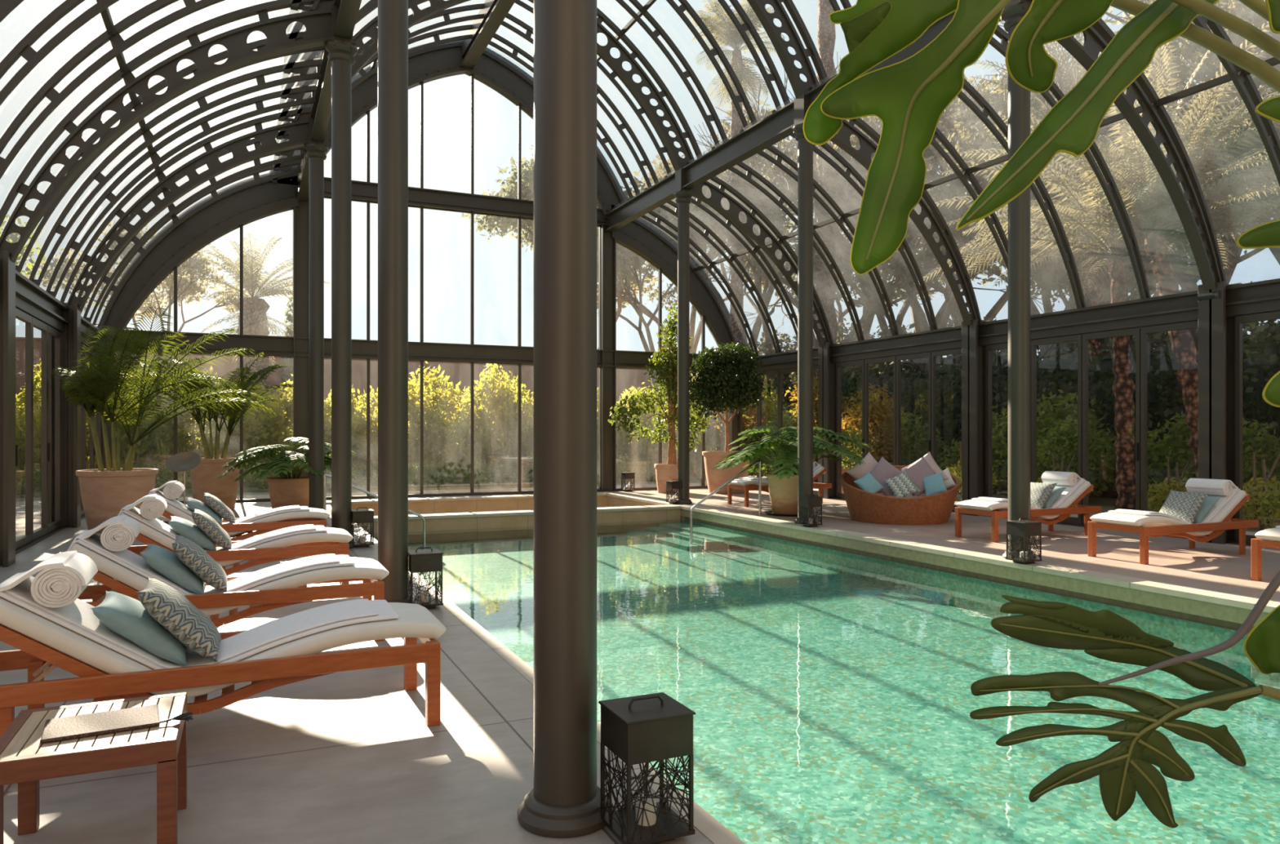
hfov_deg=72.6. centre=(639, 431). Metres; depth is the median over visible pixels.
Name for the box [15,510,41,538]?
paving
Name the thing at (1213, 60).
leafy tree
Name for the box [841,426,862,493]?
potted shrub
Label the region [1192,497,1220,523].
throw pillow
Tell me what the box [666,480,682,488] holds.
hood
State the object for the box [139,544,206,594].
throw pillow
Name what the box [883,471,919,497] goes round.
cushion
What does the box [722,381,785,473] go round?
bush
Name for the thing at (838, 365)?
door
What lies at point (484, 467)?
hedge
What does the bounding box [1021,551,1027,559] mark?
candle
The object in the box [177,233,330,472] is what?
palm tree
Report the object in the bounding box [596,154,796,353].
leafy tree
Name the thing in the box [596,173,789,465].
tree
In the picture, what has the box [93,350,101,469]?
door
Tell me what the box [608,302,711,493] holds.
potted tree
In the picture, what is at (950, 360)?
shrub
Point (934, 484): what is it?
cushion
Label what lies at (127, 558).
towel
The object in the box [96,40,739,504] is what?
wall
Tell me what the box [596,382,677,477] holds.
bush
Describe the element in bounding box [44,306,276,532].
potted palm
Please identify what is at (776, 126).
beam
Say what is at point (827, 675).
swimming pool
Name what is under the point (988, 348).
door
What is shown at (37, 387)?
bush
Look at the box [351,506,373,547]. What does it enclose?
lantern
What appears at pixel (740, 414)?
door
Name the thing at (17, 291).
wall
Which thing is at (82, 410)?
door
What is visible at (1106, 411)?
ivy hedge
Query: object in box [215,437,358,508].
potted plant
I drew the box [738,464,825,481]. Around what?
towel
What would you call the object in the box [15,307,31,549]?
door
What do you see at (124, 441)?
bush
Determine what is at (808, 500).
lid
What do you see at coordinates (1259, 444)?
shrub
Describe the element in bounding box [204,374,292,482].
bush
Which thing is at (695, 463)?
hedge
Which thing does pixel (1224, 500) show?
cushion
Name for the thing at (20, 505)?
paving
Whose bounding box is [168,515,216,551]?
throw pillow
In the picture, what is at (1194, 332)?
bare tree
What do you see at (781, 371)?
door
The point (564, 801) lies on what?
column
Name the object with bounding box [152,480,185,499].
rolled towel
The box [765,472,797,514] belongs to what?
clay pot
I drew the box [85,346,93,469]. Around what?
door
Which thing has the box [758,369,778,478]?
door
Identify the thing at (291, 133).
ceiling
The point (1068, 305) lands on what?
leafy tree
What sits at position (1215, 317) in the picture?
wall
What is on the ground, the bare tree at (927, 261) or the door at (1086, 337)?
the bare tree at (927, 261)
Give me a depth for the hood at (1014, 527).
9.24 m
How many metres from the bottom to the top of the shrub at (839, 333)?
6.249 m
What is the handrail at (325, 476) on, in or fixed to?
on the swimming pool
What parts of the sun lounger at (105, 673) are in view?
leg, leg, backrest frame, rail, rail, leg, cross rail, leg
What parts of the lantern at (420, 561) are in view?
lattice panel, corner post, lattice panel, handle, lattice panel, corner post, lattice panel, corner post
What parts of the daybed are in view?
mattress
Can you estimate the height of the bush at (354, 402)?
3.092 m
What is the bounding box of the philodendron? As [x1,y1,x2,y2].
[802,0,1279,827]
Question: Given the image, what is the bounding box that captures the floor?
[0,488,1279,843]
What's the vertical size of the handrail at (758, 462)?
1.420 m
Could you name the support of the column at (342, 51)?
on the floor
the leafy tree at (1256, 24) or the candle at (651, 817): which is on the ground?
the leafy tree at (1256, 24)
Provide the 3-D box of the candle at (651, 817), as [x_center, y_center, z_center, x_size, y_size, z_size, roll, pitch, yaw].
[0.021,1.317,3.034,0.072,0.075,0.072,0,0,-24]
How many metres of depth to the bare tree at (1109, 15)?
23.57 m
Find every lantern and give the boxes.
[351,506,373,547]
[408,546,443,608]
[598,692,695,843]
[621,471,635,491]
[666,479,682,504]
[798,493,822,527]
[1005,518,1042,564]
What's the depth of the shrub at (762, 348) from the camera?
39.11 m
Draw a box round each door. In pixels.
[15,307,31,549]
[31,316,47,541]
[47,324,60,533]
[80,342,85,515]
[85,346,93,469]
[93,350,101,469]
[739,372,758,477]
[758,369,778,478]
[778,367,797,453]
[813,364,818,495]
[835,360,864,497]
[864,355,896,465]
[896,351,931,465]
[931,348,961,510]
[985,340,1031,497]
[1031,334,1082,524]
[1082,327,1140,524]
[1140,320,1198,537]
[1235,311,1279,542]
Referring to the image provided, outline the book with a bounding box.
[40,704,193,743]
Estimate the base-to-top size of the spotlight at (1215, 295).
0.124 m
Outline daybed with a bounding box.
[840,465,959,524]
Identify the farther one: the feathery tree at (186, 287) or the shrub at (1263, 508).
the feathery tree at (186, 287)
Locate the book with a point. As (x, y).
(59, 729)
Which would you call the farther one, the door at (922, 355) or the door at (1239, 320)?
the door at (922, 355)
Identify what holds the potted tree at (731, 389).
on the floor
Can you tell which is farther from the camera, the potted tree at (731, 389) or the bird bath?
the bird bath
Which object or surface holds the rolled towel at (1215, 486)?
on the cushion at (1224, 500)
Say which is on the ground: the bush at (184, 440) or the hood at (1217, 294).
the bush at (184, 440)
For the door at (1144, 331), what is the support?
in the wall at (1215, 317)
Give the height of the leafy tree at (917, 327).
18.897 m
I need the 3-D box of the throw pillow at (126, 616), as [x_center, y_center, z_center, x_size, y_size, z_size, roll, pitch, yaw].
[-2.250,0.885,3.965,0.364,0.285,0.460,0,0,-24]
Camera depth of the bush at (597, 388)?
29.05 m
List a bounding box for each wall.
[0,250,106,567]
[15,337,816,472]
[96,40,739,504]
[662,340,1279,496]
[752,278,1279,549]
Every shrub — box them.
[705,395,769,475]
[748,329,816,385]
[762,402,817,469]
[764,408,818,472]
[784,376,872,468]
[788,317,885,382]
[841,321,946,378]
[841,382,906,468]
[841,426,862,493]
[869,408,948,465]
[936,308,1008,370]
[937,405,1043,493]
[945,441,997,496]
[991,311,1076,365]
[991,389,1116,494]
[1036,414,1116,498]
[1036,453,1089,494]
[1042,273,1171,360]
[1108,410,1267,497]
[1147,455,1192,512]
[1180,417,1279,515]
[1242,280,1279,343]
[1242,452,1279,530]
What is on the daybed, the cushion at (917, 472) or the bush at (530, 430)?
the cushion at (917, 472)
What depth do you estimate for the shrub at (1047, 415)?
19.26 m
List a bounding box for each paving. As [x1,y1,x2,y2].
[15,482,707,511]
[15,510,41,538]
[813,488,1257,535]
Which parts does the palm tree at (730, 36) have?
crown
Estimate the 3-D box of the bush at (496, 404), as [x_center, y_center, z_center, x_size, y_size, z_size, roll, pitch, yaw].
[-4.357,-0.351,25.907,2.047,3.684,3.843,0,0,18]
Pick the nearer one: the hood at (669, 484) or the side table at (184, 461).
the side table at (184, 461)
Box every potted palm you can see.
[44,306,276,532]
[130,345,295,510]
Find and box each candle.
[359,536,364,543]
[419,591,428,602]
[635,797,656,826]
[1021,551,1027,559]
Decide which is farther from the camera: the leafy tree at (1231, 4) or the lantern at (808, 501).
the leafy tree at (1231, 4)
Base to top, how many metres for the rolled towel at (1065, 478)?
0.184 m
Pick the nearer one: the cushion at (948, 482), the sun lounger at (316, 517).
the sun lounger at (316, 517)
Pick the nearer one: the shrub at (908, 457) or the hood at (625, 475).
the hood at (625, 475)
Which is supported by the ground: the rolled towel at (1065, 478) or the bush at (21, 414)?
the bush at (21, 414)
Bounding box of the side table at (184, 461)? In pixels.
[165,451,201,504]
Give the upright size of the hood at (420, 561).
0.145 m
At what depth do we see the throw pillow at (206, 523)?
7.51 m
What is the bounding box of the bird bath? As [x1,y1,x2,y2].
[504,457,533,487]
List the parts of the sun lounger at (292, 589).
leg, backrest frame, rail, rail, leg, cross rail, leg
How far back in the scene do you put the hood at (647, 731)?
2.95 m
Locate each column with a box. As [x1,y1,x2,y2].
[304,115,328,509]
[324,2,357,548]
[377,0,413,603]
[517,0,613,838]
[672,167,693,504]
[791,93,817,524]
[1000,0,1035,558]
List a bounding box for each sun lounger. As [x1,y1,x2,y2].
[0,597,446,736]
[70,542,389,641]
[120,512,353,584]
[139,493,330,541]
[727,466,831,506]
[955,480,1101,542]
[1088,489,1258,564]
[1251,528,1279,581]
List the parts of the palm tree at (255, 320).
crown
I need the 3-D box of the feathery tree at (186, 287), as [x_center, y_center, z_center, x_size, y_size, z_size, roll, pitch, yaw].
[-17.758,-2.982,31.647,4.625,8.909,9.694,0,0,-2]
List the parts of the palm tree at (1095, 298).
crown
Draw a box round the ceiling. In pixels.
[0,0,1279,355]
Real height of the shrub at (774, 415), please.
2.445 m
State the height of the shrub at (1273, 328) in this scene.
5.207 m
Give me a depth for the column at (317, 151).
14.16 m
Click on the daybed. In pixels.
(864, 506)
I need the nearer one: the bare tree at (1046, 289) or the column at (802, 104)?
the column at (802, 104)
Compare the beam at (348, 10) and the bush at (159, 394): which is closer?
the beam at (348, 10)
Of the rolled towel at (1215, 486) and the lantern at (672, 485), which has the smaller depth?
the rolled towel at (1215, 486)
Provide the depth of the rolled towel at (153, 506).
7.29 m
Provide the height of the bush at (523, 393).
3.457 m
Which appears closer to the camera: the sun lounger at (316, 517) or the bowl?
the sun lounger at (316, 517)
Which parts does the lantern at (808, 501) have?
corner post, lattice panel, lattice panel, lattice panel, lattice panel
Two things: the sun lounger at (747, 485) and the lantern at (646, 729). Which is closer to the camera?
the lantern at (646, 729)
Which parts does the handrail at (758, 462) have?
post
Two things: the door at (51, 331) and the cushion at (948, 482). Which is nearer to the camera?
the door at (51, 331)
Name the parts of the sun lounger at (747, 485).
leg, cross rail, leg, mattress, rail, backrest frame, leg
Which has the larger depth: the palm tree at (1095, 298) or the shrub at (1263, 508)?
the palm tree at (1095, 298)
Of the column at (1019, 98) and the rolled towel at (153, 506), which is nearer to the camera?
the rolled towel at (153, 506)
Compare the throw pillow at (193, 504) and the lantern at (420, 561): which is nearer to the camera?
the lantern at (420, 561)
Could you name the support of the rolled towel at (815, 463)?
on the towel at (817, 466)
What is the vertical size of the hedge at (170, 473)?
1.085 m
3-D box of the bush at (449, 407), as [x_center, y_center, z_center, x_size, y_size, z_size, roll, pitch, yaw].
[-6.554,-0.367,27.560,3.843,3.717,2.047,0,0,-18]
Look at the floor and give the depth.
3.82 m
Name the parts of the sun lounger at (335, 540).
backrest frame, rail, rail, leg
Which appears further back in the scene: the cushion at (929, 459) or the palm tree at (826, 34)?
the palm tree at (826, 34)
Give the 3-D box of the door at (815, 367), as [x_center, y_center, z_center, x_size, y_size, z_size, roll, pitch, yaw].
[3.812,-0.040,19.056,0.060,2.820,0.882,0,0,-24]
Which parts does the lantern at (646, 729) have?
corner post, lattice panel, corner post, lattice panel, handle, lattice panel, corner post, lattice panel, corner post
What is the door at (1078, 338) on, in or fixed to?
in the wall at (1215, 317)
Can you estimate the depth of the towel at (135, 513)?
7.67 m
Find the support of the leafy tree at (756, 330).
on the ground
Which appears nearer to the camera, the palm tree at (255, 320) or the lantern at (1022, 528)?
the lantern at (1022, 528)
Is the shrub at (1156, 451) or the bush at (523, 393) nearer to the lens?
the shrub at (1156, 451)
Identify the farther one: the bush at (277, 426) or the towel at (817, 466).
the bush at (277, 426)
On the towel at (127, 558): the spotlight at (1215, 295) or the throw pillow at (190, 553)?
the throw pillow at (190, 553)
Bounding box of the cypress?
[279,295,293,399]
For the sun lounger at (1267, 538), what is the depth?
8.18 m
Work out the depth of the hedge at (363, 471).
22.68 m
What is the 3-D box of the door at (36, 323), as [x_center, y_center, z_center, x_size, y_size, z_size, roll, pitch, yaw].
[-7.859,-0.040,11.373,0.060,2.820,0.916,0,0,-24]
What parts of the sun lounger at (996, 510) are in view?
leg, cross rail, leg, mattress, rail, leg, backrest frame, cross rail, leg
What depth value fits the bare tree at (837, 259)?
33.77 m
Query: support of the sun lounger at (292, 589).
on the floor
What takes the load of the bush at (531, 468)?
on the ground
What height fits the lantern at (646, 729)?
0.480 m
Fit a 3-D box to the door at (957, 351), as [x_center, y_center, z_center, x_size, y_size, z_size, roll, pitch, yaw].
[5.483,-0.040,15.364,0.060,2.820,0.916,0,0,-24]
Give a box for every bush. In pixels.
[15,358,41,484]
[15,363,173,484]
[15,400,36,484]
[115,360,195,481]
[130,362,275,481]
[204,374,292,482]
[244,373,361,477]
[325,384,370,475]
[351,372,459,478]
[373,361,478,478]
[444,363,533,480]
[466,370,533,475]
[510,400,598,473]
[523,452,533,482]
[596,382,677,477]
[596,387,617,458]
[617,386,668,467]
[664,373,720,473]
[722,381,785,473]
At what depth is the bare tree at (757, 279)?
38.88 m
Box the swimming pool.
[326,493,1279,843]
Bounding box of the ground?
[15,462,1279,532]
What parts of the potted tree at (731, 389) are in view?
clay pot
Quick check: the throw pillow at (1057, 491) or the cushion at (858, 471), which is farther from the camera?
the cushion at (858, 471)
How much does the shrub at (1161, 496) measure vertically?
1.075 m
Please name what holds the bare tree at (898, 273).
on the ground
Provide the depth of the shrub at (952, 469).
18.57 m
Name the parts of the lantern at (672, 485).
lattice panel, lattice panel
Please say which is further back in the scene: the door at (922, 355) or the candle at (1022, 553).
the door at (922, 355)
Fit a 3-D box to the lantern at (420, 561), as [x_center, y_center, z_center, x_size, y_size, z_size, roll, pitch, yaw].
[-1.723,1.160,6.959,0.256,0.480,0.256,0,0,-24]
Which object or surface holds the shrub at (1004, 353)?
on the ground
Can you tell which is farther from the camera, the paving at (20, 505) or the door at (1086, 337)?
the paving at (20, 505)
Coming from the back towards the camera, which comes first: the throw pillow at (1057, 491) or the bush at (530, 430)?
the bush at (530, 430)
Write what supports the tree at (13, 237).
on the ground
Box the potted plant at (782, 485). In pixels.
[711,426,872,516]
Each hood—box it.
[165,451,201,471]
[351,509,373,523]
[408,548,443,573]
[598,692,695,765]
[621,471,635,479]
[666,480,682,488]
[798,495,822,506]
[1005,520,1042,536]
[1214,290,1220,298]
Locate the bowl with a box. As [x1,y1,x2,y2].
[504,457,533,462]
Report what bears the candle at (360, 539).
on the lantern at (358, 516)
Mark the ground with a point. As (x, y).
(1107, 504)
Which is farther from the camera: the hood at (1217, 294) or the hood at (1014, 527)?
the hood at (1217, 294)
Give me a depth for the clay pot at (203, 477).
15.38 m
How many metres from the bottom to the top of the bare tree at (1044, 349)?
12.175 m
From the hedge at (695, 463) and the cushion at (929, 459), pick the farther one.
the hedge at (695, 463)
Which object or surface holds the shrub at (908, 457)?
on the ground
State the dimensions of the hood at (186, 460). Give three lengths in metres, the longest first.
0.540 x 0.376 x 0.088 m
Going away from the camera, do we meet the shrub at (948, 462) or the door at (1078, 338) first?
the door at (1078, 338)
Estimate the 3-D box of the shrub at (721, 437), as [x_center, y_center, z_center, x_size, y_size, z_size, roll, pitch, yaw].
[3.083,-0.149,27.188,2.013,3.262,2.615,0,0,-29]
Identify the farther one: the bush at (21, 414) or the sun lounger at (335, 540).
the bush at (21, 414)
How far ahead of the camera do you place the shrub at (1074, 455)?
16.50 m
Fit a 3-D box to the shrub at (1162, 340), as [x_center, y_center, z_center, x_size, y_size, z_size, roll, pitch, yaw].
[12.989,-1.362,23.018,3.734,5.728,5.079,0,0,-23]
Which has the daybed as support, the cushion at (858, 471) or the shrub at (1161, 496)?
the cushion at (858, 471)
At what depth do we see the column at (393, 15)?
6.77 m
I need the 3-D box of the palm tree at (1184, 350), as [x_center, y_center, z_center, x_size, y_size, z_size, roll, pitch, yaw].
[8.722,-2.632,15.041,6.165,8.200,6.290,0,0,-24]
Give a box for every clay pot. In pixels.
[75,468,158,532]
[190,457,239,510]
[266,476,309,508]
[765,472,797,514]
[841,468,849,493]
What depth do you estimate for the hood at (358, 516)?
10.54 m
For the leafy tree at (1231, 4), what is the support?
on the ground
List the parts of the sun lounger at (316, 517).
backrest frame, rail, rail, leg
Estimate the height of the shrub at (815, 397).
3.126 m
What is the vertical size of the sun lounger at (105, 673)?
0.735 m
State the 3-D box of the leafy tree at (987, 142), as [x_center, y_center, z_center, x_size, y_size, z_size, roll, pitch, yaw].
[13.940,-4.415,25.186,11.026,11.811,9.971,0,0,15]
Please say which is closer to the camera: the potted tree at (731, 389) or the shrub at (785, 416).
the potted tree at (731, 389)
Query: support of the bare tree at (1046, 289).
on the ground
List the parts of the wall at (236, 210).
corner post, sill, corner post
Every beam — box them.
[297,0,361,201]
[604,0,1032,232]
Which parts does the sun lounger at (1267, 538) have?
leg, mattress, cross rail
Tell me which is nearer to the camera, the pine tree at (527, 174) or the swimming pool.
the swimming pool
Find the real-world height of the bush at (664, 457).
3.079 m
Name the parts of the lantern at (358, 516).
corner post, lattice panel, lattice panel, lattice panel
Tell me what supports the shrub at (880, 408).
on the ground
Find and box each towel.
[0,551,97,608]
[0,572,398,669]
[66,530,355,595]
[80,515,141,551]
[117,505,327,551]
[124,493,167,519]
[147,488,309,524]
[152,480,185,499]
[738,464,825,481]
[813,461,818,469]
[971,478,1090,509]
[1040,471,1081,485]
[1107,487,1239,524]
[1185,478,1238,496]
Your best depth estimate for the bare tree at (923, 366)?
31.42 m
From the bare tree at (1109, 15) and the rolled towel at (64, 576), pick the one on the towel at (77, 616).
the rolled towel at (64, 576)
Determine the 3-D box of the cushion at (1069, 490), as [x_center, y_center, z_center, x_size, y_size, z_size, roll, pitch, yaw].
[5.290,0.853,11.779,1.698,0.444,0.470,0,0,-24]
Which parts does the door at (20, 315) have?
handle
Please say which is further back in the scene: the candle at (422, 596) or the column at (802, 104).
the column at (802, 104)
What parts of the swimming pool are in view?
edge trim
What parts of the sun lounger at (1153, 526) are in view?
leg, cross rail, leg, mattress, leg, rail, backrest frame, cross rail, leg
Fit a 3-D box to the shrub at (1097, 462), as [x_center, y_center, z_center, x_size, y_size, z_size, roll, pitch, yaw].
[8.820,0.554,17.793,2.601,1.834,1.818,0,0,-27]
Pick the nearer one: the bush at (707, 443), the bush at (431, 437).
the bush at (431, 437)
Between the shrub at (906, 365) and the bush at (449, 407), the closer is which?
the bush at (449, 407)
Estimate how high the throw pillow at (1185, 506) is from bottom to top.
0.344 m
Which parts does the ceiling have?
curved glass pane, curved glass pane, curved glass pane, curved glass pane, curved glass pane, curved glass pane, curved glass pane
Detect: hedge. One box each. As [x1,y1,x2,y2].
[15,448,252,496]
[244,447,457,490]
[461,456,639,484]
[619,444,772,480]
[675,328,1279,509]
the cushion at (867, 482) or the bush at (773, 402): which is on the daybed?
the cushion at (867, 482)
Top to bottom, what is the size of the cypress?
7.565 m
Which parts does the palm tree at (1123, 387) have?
crown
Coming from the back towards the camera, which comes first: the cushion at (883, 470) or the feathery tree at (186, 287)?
the feathery tree at (186, 287)
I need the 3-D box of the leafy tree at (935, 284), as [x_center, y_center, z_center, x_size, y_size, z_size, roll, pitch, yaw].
[13.097,-6.451,36.545,14.884,15.944,13.461,0,0,-10]
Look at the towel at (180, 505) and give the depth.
9.82 m
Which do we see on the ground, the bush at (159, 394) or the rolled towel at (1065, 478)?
the bush at (159, 394)
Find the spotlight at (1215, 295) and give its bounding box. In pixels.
[1197,290,1220,301]
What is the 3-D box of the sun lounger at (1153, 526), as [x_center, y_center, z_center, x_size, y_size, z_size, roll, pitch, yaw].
[6.055,1.032,9.908,1.997,0.735,0.686,0,0,-24]
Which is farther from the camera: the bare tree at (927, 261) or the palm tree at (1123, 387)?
the bare tree at (927, 261)
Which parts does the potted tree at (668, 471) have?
clay pot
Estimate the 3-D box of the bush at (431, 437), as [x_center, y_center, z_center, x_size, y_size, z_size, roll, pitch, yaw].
[-6.901,-0.198,24.966,3.660,3.361,1.950,0,0,-24]
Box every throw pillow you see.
[89,591,186,665]
[136,577,222,662]
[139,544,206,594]
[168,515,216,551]
[172,534,227,592]
[185,497,222,524]
[191,508,231,550]
[203,492,235,523]
[1030,482,1057,508]
[1042,486,1066,508]
[1159,490,1209,524]
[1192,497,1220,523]
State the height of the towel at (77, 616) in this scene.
0.444 m
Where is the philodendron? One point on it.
(909, 96)
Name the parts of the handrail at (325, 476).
post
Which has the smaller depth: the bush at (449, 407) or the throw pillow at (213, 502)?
the throw pillow at (213, 502)
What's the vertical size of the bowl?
0.130 m
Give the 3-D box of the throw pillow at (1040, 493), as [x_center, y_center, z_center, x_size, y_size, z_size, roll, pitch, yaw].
[5.364,0.855,11.831,0.310,0.350,0.467,0,0,-26]
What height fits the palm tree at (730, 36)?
18.714 m
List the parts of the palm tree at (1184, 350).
crown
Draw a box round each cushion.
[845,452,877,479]
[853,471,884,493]
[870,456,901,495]
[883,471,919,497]
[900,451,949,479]
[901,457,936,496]
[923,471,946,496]
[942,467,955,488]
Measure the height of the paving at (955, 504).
0.170 m
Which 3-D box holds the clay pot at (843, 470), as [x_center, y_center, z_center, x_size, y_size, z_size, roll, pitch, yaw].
[4.637,1.120,19.222,0.612,0.620,0.612,0,0,-24]
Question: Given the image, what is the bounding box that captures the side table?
[0,692,186,843]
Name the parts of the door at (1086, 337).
handle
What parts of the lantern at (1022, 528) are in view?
corner post, lattice panel, lattice panel, corner post, lattice panel, lattice panel, corner post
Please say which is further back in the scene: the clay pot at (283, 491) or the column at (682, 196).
the column at (682, 196)
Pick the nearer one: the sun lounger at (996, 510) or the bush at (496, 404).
the sun lounger at (996, 510)
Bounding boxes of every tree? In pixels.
[0,213,46,275]
[24,220,250,371]
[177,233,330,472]
[461,145,635,349]
[596,97,846,348]
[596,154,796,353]
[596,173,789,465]
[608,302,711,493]
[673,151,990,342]
[684,0,784,351]
[689,60,1060,371]
[689,342,766,493]
[693,51,1048,334]
[699,135,817,385]
[731,141,1066,371]
[753,125,979,339]
[763,137,1057,363]
[813,71,1038,325]
[815,0,838,378]
[865,55,1279,360]
[907,110,1238,351]
[918,80,1279,510]
[925,50,1279,300]
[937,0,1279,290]
[937,10,1277,351]
[938,21,1279,478]
[944,17,1261,356]
[961,0,1276,346]
[1049,0,1279,265]
[1105,11,1184,72]
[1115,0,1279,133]
[1160,1,1279,113]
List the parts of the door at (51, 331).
handle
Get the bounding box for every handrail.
[323,474,426,537]
[689,460,763,533]
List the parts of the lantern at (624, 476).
lattice panel, lattice panel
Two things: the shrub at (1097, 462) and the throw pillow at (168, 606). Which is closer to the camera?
the throw pillow at (168, 606)
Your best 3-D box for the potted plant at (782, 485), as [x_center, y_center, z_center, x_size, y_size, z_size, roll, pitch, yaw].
[2.390,0.651,14.810,2.751,1.499,2.845,0,0,-24]
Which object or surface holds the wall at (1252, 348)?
on the ground
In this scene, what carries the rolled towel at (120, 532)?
on the towel at (127, 558)

